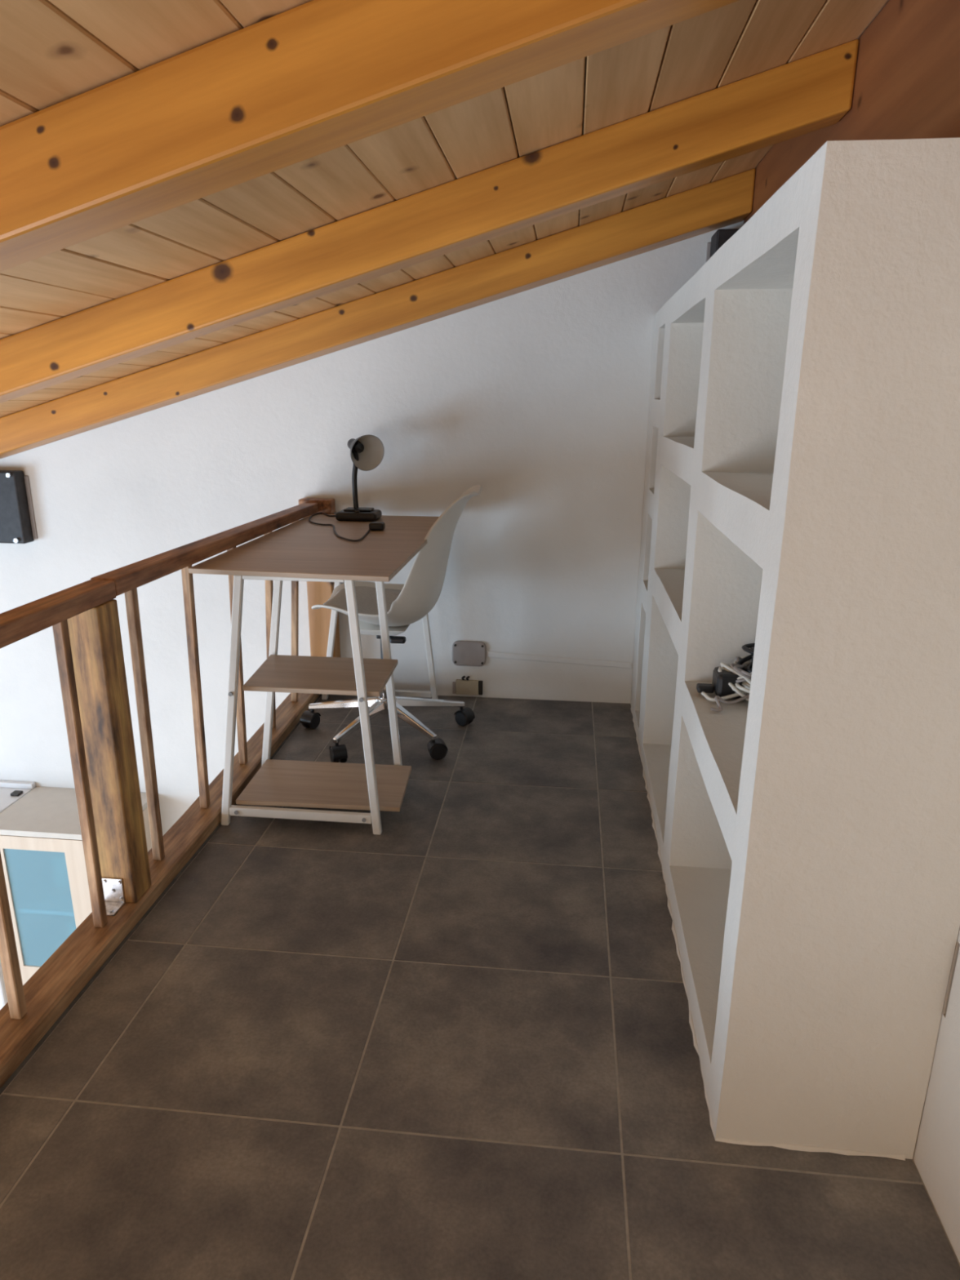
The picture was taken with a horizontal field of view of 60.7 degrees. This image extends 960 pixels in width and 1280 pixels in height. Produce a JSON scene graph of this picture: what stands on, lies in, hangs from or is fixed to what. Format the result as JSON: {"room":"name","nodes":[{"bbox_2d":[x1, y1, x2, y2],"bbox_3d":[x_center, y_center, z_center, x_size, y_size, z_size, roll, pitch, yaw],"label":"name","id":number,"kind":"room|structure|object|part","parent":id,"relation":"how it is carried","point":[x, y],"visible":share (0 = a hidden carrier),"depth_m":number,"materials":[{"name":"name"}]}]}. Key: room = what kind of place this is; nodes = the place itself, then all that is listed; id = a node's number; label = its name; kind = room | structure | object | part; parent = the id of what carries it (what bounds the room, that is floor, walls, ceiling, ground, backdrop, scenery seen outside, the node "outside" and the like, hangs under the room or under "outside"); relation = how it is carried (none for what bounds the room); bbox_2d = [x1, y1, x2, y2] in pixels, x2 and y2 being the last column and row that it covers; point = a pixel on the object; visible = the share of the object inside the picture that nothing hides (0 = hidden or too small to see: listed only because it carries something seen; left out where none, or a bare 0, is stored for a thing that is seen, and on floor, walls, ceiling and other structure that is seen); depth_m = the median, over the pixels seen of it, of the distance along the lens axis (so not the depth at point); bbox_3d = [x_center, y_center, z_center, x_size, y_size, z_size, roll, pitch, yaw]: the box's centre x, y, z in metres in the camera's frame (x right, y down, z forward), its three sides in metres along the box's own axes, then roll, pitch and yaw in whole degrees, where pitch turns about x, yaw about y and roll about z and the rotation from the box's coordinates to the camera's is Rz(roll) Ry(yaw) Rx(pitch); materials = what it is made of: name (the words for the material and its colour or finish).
{"room":"loft home office","nodes":[
{"label":"loft home office","id":0,"kind":"room"},
{"bbox_2d":[0,220,743,835],"bbox_3d":[-1.391,0.261,3.614,5.165,4.194,0.150,2,17,6],"label":"wall","id":1,"kind":"structure","parent":0,"point":[538,398],"depth_m":3.20,"materials":[{"name":"white paint"}]},
{"bbox_2d":[0,470,37,543],"bbox_3d":[-1.998,-0.541,3.326,0.343,0.288,0.076,2,17,6],"label":"loudspeaker","id":2,"kind":"object","parent":1,"relation":"attached to","point":[17,520],"visible":1,"depth_m":3.31,"materials":[{"name":"grey plastic"}]},
{"bbox_3d":[-1.994,-0.546,3.361,0.343,0.258,0.006,2,17,6],"label":"plate","id":3,"kind":"part","parent":2,"relation":"part of","materials":[{"name":"grey plastic"}]},
{"bbox_2d":[452,675,482,695],"bbox_3d":[-0.051,0.184,3.352,0.124,0.083,0.018,2,17,6],"label":"box","id":4,"kind":"object","parent":1,"relation":"attached to","point":[460,686],"visible":1,"depth_m":3.35,"materials":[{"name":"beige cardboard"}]},
{"bbox_2d":[452,640,486,666],"bbox_3d":[-0.045,0.056,3.315,0.138,0.104,0.016,2,17,6],"label":"junction box","id":5,"kind":"object","parent":1,"relation":"attached to","point":[464,653],"visible":1,"depth_m":3.31,"materials":[{"name":"grey plastic"}]},
{"bbox_2d":[487,651,631,668],"bbox_3d":[0.316,0.080,3.288,0.578,0.052,0.004,2,17,6],"label":"duct","id":6,"kind":"object","parent":1,"relation":"attached to","point":[490,654],"visible":1,"depth_m":3.29,"materials":[{"name":"white paint"}]},
{"bbox_2d":[705,228,738,263],"bbox_3d":[0.826,-1.260,2.771,0.108,0.215,0.129,2,17,6],"label":"loudspeaker","id":7,"kind":"object","parent":1,"relation":"attached to","point":[721,237],"visible":0.24,"depth_m":2.69,"materials":[{"name":"grey plastic"}]},
{"bbox_3d":[0.832,-1.272,2.831,0.108,0.185,0.006,2,17,6],"label":"plate","id":8,"kind":"part","parent":7,"relation":"part of","materials":[{"name":"grey plastic"}]},
{"bbox_2d":[0,0,888,417],"bbox_3d":[-1.682,-0.273,0.553,5.165,1.577,5.750,2,17,6],"label":"ceiling","id":9,"kind":"structure","parent":0,"point":[52,52],"depth_m":1.58,"materials":[{"name":"brown wood"}]},
{"bbox_2d":[0,0,738,271],"bbox_3d":[-1.681,-0.347,1.313,4.747,1.511,0.111,2,17,6],"label":"rafter","id":10,"kind":"object","parent":9,"relation":"attached to","point":[314,77],"visible":1,"depth_m":1.01,"materials":[{"name":"orange wood"}]},
{"bbox_2d":[0,168,755,458],"bbox_3d":[-1.478,-0.882,3.128,4.747,1.511,0.147,2,17,6],"label":"rafter","id":11,"kind":"object","parent":9,"relation":"attached to","point":[727,201],"visible":1,"depth_m":2.85,"materials":[{"name":"orange wood"}]},
{"bbox_2d":[0,39,858,403],"bbox_3d":[-1.586,-0.599,2.166,4.747,1.511,0.095,2,17,6],"label":"rafter","id":12,"kind":"object","parent":9,"relation":"attached to","point":[813,92],"visible":1,"depth_m":1.85,"materials":[{"name":"orange wood"}]},
{"bbox_2d":[743,0,959,223],"bbox_3d":[0.682,-0.577,0.198,0.160,0.428,5.448,2,17,6],"label":"ridge beam","id":13,"kind":"structure","parent":9,"relation":"attached to","point":[907,80],"depth_m":1.46,"materials":[{"name":"brown wood"}]},
{"bbox_2d":[0,694,959,1279],"bbox_3d":[-0.158,1.111,0.791,1.585,0.220,5.450,2,17,6],"label":"floor","id":14,"kind":"structure","parent":0,"point":[454,1041],"depth_m":1.49,"materials":[{"name":"tile"}]},
{"bbox_2d":[0,497,340,1094],"bbox_3d":[-0.951,0.704,0.764,0.185,1.035,5.439,2,17,6],"label":"railing","id":15,"kind":"object","parent":14,"relation":"on","point":[126,881],"visible":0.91,"depth_m":1.85,"materials":[{"name":"wood"}]},
{"bbox_3d":[-1.036,0.443,-0.087,0.060,0.040,3.945,2,17,6],"label":"handrail","id":16,"kind":"part","parent":15,"relation":"part of","materials":[{"name":"brown wood"}]},
{"bbox_3d":[-0.843,0.263,1.861,0.088,0.716,0.078,2,17,6],"label":"newel post","id":17,"kind":"part","parent":15,"relation":"part of","materials":[{"name":"brown wood"}]},
{"bbox_3d":[-0.739,-0.314,2.477,0.060,0.044,1.432,2,17,7],"label":"handrail","id":18,"kind":"part","parent":15,"relation":"part of","materials":[{"name":"brown wood"}]},
{"bbox_3d":[-0.629,-0.151,3.283,0.102,0.706,0.080,2,17,6],"label":"newel post","id":19,"kind":"part","parent":15,"relation":"part of","materials":[{"name":"brown wood"}]},
{"bbox_2d":[188,514,439,835],"bbox_3d":[-0.440,0.039,2.700,0.540,0.750,1.085,2,17,6],"label":"desk","id":20,"kind":"object","parent":14,"relation":"on","point":[300,550],"visible":0.91,"depth_m":2.36,"materials":[{"name":"brown wood"}]},
{"bbox_3d":[-0.680,0.179,2.247,0.121,0.735,0.019,2,17,6],"label":"leg","id":21,"kind":"part","parent":20,"relation":"part of","materials":[{"name":"white paint"}]},
{"bbox_3d":[-0.646,0.090,2.548,0.121,0.735,0.019,2,17,6],"label":"leg","id":22,"kind":"part","parent":20,"relation":"part of","materials":[{"name":"white paint"}]},
{"bbox_2d":[242,654,397,696],"bbox_3d":[-0.457,0.099,2.363,0.406,0.014,0.286,2,17,6],"label":"shelf","id":23,"kind":"object","parent":20,"relation":"attached to","point":[279,673],"depth_m":2.33,"materials":[{"name":"brown wood"}]},
{"bbox_2d":[235,759,411,811],"bbox_3d":[-0.453,0.433,2.459,0.485,0.014,0.285,2,17,6],"label":"shelf","id":24,"kind":"object","parent":20,"relation":"attached to","point":[278,783],"depth_m":2.43,"materials":[{"name":"brown wood"}]},
{"bbox_3d":[-0.572,-0.109,3.225,0.137,0.735,0.019,2,17,6],"label":"leg","id":25,"kind":"part","parent":20,"relation":"part of","materials":[{"name":"white paint"}]},
{"bbox_2d":[308,435,385,542],"bbox_3d":[-0.427,-0.547,2.822,0.273,0.303,0.666,-7,18,-25],"label":"desk lamp","id":26,"kind":"object","parent":20,"relation":"on","point":[366,451],"visible":1,"depth_m":2.94,"materials":[{"name":"black plastic"}]},
{"bbox_2d":[347,438,360,449],"bbox_3d":[-0.457,-0.708,2.977,0.042,0.047,0.045,-10,19,-31],"label":"socket","id":27,"kind":"object","parent":26,"relation":"attached to","point":[357,446],"depth_m":2.94,"materials":[{"name":"black plastic"}]},
{"bbox_3d":[-0.423,-0.671,2.932,0.129,0.126,0.119,-11,20,-33],"label":"lamp shade","id":28,"kind":"part","parent":26,"relation":"part of","materials":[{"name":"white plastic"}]},
{"bbox_3d":[-0.313,0.192,2.210,0.076,0.735,0.019,2,17,6],"label":"leg","id":29,"kind":"part","parent":20,"relation":"part of","materials":[{"name":"white paint"}]},
{"bbox_3d":[-0.279,0.103,2.511,0.076,0.735,0.019,2,17,6],"label":"leg","id":30,"kind":"part","parent":20,"relation":"part of","materials":[{"name":"white paint"}]},
{"bbox_3d":[-0.214,-0.096,3.188,0.098,0.735,0.019,2,17,6],"label":"leg","id":31,"kind":"part","parent":20,"relation":"part of","materials":[{"name":"white paint"}]},
{"bbox_2d":[300,484,481,762],"bbox_3d":[-0.317,-0.080,2.853,0.609,0.891,0.584,-14,22,-40],"label":"swivel chair","id":32,"kind":"object","parent":14,"relation":"on","point":[407,603],"visible":0.94,"depth_m":2.77,"materials":[{"name":"white plastic"}]},
{"bbox_3d":[-0.502,0.231,3.007,0.265,0.065,0.038,4,17,11],"label":"leg","id":33,"kind":"part","parent":32,"relation":"part of","materials":[{"name":"silver metal"}]},
{"bbox_3d":[-0.421,0.281,2.839,0.038,0.065,0.265,9,19,28],"label":"leg","id":34,"kind":"part","parent":32,"relation":"part of","materials":[{"name":"silver metal"}]},
{"bbox_3d":[-0.339,-0.049,2.891,0.194,0.028,0.214,2,17,6],"label":"seat mount","id":35,"kind":"part","parent":32,"relation":"part of","materials":[{"name":"white plastic"}]},
{"bbox_3d":[-0.309,-0.015,2.885,0.107,0.034,0.085,2,17,6],"label":"height lever","id":36,"kind":"part","parent":32,"relation":"part of","materials":[{"name":"black plastic"}]},
{"bbox_3d":[-0.235,0.278,2.856,0.038,0.065,0.265,-13,21,-38],"label":"leg","id":37,"kind":"part","parent":32,"relation":"part of","materials":[{"name":"silver metal"}]},
{"bbox_3d":[-0.184,0.228,3.026,0.265,0.065,0.038,-5,17,-17],"label":"leg","id":38,"kind":"part","parent":32,"relation":"part of","materials":[{"name":"silver metal"}]},
{"bbox_2d":[630,137,959,1160],"bbox_3d":[0.656,-0.154,2.109,0.320,1.467,2.049,2,17,6],"label":"bookcase","id":39,"kind":"object","parent":14,"relation":"on","point":[802,500],"visible":0.99,"depth_m":1.20,"materials":[{"name":"beige paint"}]},
{"bbox_3d":[0.712,-0.148,2.881,0.265,0.082,0.182,2,17,6],"label":"shelf","id":40,"kind":"part","parent":39,"relation":"part of","materials":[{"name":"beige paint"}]},
{"bbox_3d":[0.757,-0.414,2.992,0.314,1.467,0.196,2,17,6],"label":"panel","id":41,"kind":"part","parent":39,"relation":"part of","materials":[{"name":"beige paint"}]},
{"bbox_3d":[0.714,-0.461,2.788,0.264,0.084,0.182,2,17,6],"label":"shelf","id":42,"kind":"part","parent":39,"relation":"part of","materials":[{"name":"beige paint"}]},
{"bbox_3d":[0.716,-0.746,2.704,0.264,0.090,0.182,2,17,6],"label":"shelf","id":43,"kind":"part","parent":39,"relation":"part of","materials":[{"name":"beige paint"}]},
{"bbox_3d":[0.717,-1.036,2.619,0.264,0.064,0.181,2,17,6],"label":"panel","id":44,"kind":"part","parent":39,"relation":"part of","materials":[{"name":"beige paint"}]},
{"bbox_3d":[0.650,-0.091,2.292,0.266,0.088,0.656,2,17,6],"label":"shelf","id":45,"kind":"part","parent":39,"relation":"part of","materials":[{"name":"beige paint"}]},
{"bbox_3d":[0.652,-0.482,2.176,0.265,0.086,0.657,2,17,6],"label":"shelf","id":46,"kind":"part","parent":39,"relation":"part of","materials":[{"name":"beige paint"}]},
{"bbox_3d":[0.655,-0.865,2.062,0.265,0.077,0.656,2,17,6],"label":"panel","id":47,"kind":"part","parent":39,"relation":"part of","materials":[{"name":"beige paint"}]},
{"bbox_3d":[0.567,0.230,1.585,0.265,0.086,0.639,2,17,6],"label":"shelf","id":48,"kind":"part","parent":39,"relation":"part of","materials":[{"name":"beige paint"}]},
{"bbox_2d":[696,643,754,711],"bbox_3d":[0.564,0.073,1.760,0.180,0.109,0.188,2,17,6],"label":"cable tangle","id":49,"kind":"object","parent":39,"relation":"on","point":[730,681],"visible":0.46,"depth_m":1.75,"materials":[{"name":"black plastic"}]},
{"bbox_3d":[0.570,-0.225,1.451,0.265,0.086,0.638,2,17,6],"label":"shelf","id":50,"kind":"part","parent":39,"relation":"part of","materials":[{"name":"beige paint"}]},
{"bbox_3d":[0.573,-0.648,1.327,0.266,0.076,0.638,2,17,6],"label":"panel","id":51,"kind":"part","parent":39,"relation":"part of","materials":[{"name":"beige paint"}]},
{"bbox_2d":[913,922,959,1263],"bbox_3d":[0.702,1.388,0.776,0.150,3.666,5.450,2,17,6],"label":"wall","id":52,"kind":"structure","parent":0,"point":[936,1157],"depth_m":1.23,"materials":[{"name":"beige paint"}]},
{"bbox_3d":[-1.752,3.106,1.557,5.065,0.100,5.750,2,17,6],"label":"floor","id":53,"kind":"structure","parent":0,"visible":0},
{"bbox_2d":[0,780,35,1009],"bbox_3d":[-2.345,1.507,3.780,0.604,1.697,0.433,2,17,6],"label":"refrigerator","id":54,"kind":"object","parent":53,"relation":"on","point":[11,791],"visible":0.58,"depth_m":3.63,"materials":[{"name":"white metal"}]},
{"bbox_3d":[-2.365,1.840,3.708,0.602,0.999,0.062,2,17,6],"label":"door","id":55,"kind":"part","parent":54,"relation":"part of","materials":[{"name":"white metal"}]},
{"bbox_2d":[0,786,151,985],"bbox_3d":[-1.757,1.534,3.740,0.567,1.675,0.403,2,17,6],"label":"tall cabinet","id":56,"kind":"object","parent":53,"relation":"on","point":[44,821],"visible":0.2,"depth_m":3.52,"materials":[{"name":"brown wood"}]},
{"bbox_3d":[-2.027,1.531,3.789,0.020,1.650,0.364,2,17,6],"label":"panel","id":57,"kind":"part","parent":56,"relation":"part of","materials":[{"name":"blue glass"}]},
{"bbox_2d":[14,863,74,915],"bbox_3d":[-1.753,1.107,3.629,0.526,0.018,0.348,2,17,6],"label":"shelf","id":58,"kind":"object","parent":56,"relation":"attached to","point":[39,894],"depth_m":3.56,"materials":[{"name":"blue glass"}]},
{"bbox_3d":[-1.773,1.165,3.452,0.567,0.749,0.018,2,17,6],"label":"door","id":59,"kind":"part","parent":56,"relation":"part of","materials":[{"name":"blue glass"}]},
{"bbox_2d":[25,918,67,964],"bbox_3d":[-1.755,1.394,3.714,0.526,0.018,0.348,2,17,6],"label":"shelf","id":60,"kind":"object","parent":56,"relation":"attached to","point":[44,946],"depth_m":3.73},
{"bbox_3d":[-1.736,1.492,3.930,0.526,1.650,0.012,2,17,6],"label":"panel","id":61,"kind":"part","parent":56,"relation":"part of","materials":[{"name":"blue glass"}]},
{"bbox_2d":[50,851,70,888],"bbox_3d":[-1.841,1.012,3.629,0.100,0.160,0.100,2,17,6],"label":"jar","id":62,"kind":"object","parent":56,"relation":"on","point":[60,873],"visible":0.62,"depth_m":3.59,"materials":[{"name":"blue glass"}]},
{"bbox_2d":[66,915,76,937],"bbox_3d":[-1.813,1.315,3.715,0.110,0.130,0.110,2,17,6],"label":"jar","id":63,"kind":"object","parent":56,"relation":"on","point":[71,925],"visible":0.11,"depth_m":3.67,"materials":[{"name":"blue glass"}]},
{"bbox_3d":[-1.483,1.551,3.734,0.020,1.650,0.364,2,17,6],"label":"panel","id":64,"kind":"part","parent":56,"relation":"part of","materials":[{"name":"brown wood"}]}
]}

